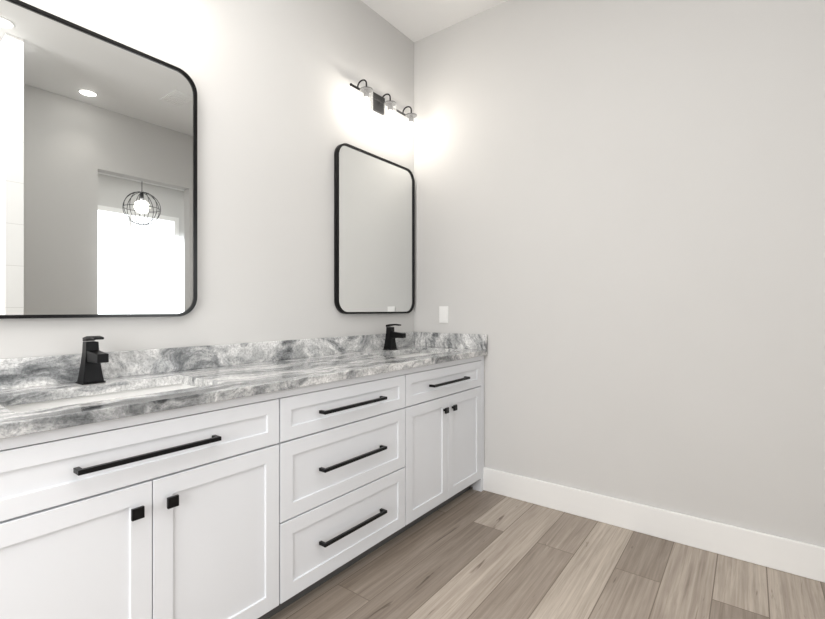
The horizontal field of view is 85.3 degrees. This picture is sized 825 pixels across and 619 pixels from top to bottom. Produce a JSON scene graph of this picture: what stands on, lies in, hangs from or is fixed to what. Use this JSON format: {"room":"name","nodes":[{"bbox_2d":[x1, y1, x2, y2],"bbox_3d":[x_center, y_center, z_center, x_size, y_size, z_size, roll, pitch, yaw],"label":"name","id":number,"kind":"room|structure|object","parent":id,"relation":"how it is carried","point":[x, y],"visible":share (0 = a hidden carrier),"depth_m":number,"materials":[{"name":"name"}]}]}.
{"room":"bathroom","nodes":[
{"label":"bathroom","id":0,"kind":"room"},
{"bbox_2d":[0,0,413,358],"bbox_3d":[-1.493,-0.390,1.400,0.120,3.150,5.080,0,0,37],"label":"wall","id":1,"kind":"structure","parent":0,"point":[281,117],"depth_m":2.28,"materials":[{"name":"paint"}]},
{"bbox_2d":[0,0,196,318],"bbox_3d":[-1.188,-0.500,1.677,0.030,1.060,0.760,0,0,37],"label":"mirror","id":2,"kind":"object","parent":1,"relation":"attached to","point":[98,175],"visible":0.96,"depth_m":1.66,"materials":[{"name":"black mirror"}]},
{"bbox_2d":[0,332,415,387],"bbox_3d":[-0.748,0.213,2.269,0.020,0.100,2.543,0,0,37],"label":"backsplash","id":3,"kind":"structure","parent":1,"relation":"attached to","point":[24,372],"depth_m":1.93,"materials":[{"name":"grey stone"}]},
{"bbox_2d":[334,143,414,313],"bbox_3d":[-0.225,-0.488,2.955,0.030,1.030,0.760,0,0,37],"label":"mirror","id":4,"kind":"object","parent":1,"relation":"attached to","point":[374,234],"visible":1,"depth_m":2.90,"materials":[{"name":"black mirror"}]},
{"bbox_2d":[350,79,416,135],"bbox_3d":[-0.174,-1.308,2.917,0.157,0.213,0.587,0,0,37],"label":"sconce","id":5,"kind":"object","parent":1,"relation":"attached to","point":[377,103],"visible":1,"depth_m":2.91,"materials":[{"name":"black"}]},
{"bbox_2d":[361,0,507,41],"bbox_3d":[1.381,-2.015,0.462,5.840,0.100,7.040,0,0,37],"label":"ceiling","id":6,"kind":"structure","parent":0,"point":[415,20],"depth_m":2.96,"materials":[{"name":"paint"}]},
{"bbox_2d":[268,487,824,618],"bbox_3d":[1.381,1.235,0.462,5.840,0.100,7.040,0,0,37],"label":"floor","id":7,"kind":"structure","parent":0,"point":[471,553],"depth_m":1.98,"materials":[{"name":"brown wood"}]},
{"bbox_2d":[0,352,487,618],"bbox_3d":[-0.507,0.741,2.095,0.616,0.888,2.531,0,0,37],"label":"bathroom vanity","id":8,"kind":"object","parent":7,"relation":"on","point":[260,480],"depth_m":1.51,"materials":[{"name":"white wood"}]},
{"bbox_2d":[0,344,487,431],"bbox_3d":[-0.515,0.280,2.094,0.604,0.034,2.543,0,0,37],"label":"countertop","id":9,"kind":"structure","parent":8,"relation":"on","point":[229,379],"depth_m":1.68,"materials":[{"name":"grey stone"}]},
{"bbox_2d":[72,336,111,383],"bbox_3d":[-1.122,0.178,1.582,0.154,0.170,0.072,0,0,37],"label":"faucet","id":10,"kind":"object","parent":9,"relation":"on","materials":[{"name":"black metal"}]},
{"bbox_2d":[0,380,195,411],"bbox_3d":[-0.971,0.372,1.470,0.368,0.174,0.618,0,0,37],"label":"sink","id":11,"kind":"object","parent":9,"relation":"in","point":[97,393],"depth_m":1.56,"materials":[{"name":"white ceramic"}]},
{"bbox_2d":[384,324,407,347],"bbox_3d":[-0.113,0.178,2.921,0.154,0.170,0.073,0,0,37],"label":"faucet","id":12,"kind":"object","parent":9,"relation":"on","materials":[{"name":"black metal"}]},
{"bbox_2d":[388,352,427,355],"bbox_3d":[0.008,0.372,2.768,0.368,0.174,0.619,0,0,37],"label":"sink","id":13,"kind":"object","parent":9,"relation":"in","point":[389,353],"depth_m":2.98,"materials":[{"name":"white ceramic"}]},
{"bbox_2d":[414,0,824,546],"bbox_3d":[1.341,-0.390,2.370,3.240,3.150,0.120,0,0,37],"label":"wall","id":14,"kind":"structure","parent":0,"point":[620,233],"depth_m":2.39,"materials":[{"name":"paint"}]},
{"bbox_2d":[439,306,447,322],"bbox_3d":[0.218,0.035,3.135,0.072,0.116,0.008,0,0,37],"label":"electrical outlet","id":15,"kind":"object","parent":14,"relation":"attached to","point":[443,314],"visible":1,"depth_m":3.13,"materials":[{"name":"white plastic"}]},
{"bbox_2d":[416,332,487,347],"bbox_3d":[0.252,0.213,3.095,0.584,0.100,0.020,0,0,37],"label":"backsplash","id":16,"kind":"structure","parent":14,"relation":"attached to","point":[434,340],"depth_m":3.07,"materials":[{"name":"grey stone"}]},
{"bbox_2d":[470,467,824,582],"bbox_3d":[1.245,1.110,2.342,3.120,0.150,0.040,0,0,37],"label":"baseboard","id":17,"kind":"structure","parent":14,"relation":"attached to","point":[802,559],"depth_m":2.26,"materials":[{"name":"white wood"}]}
]}

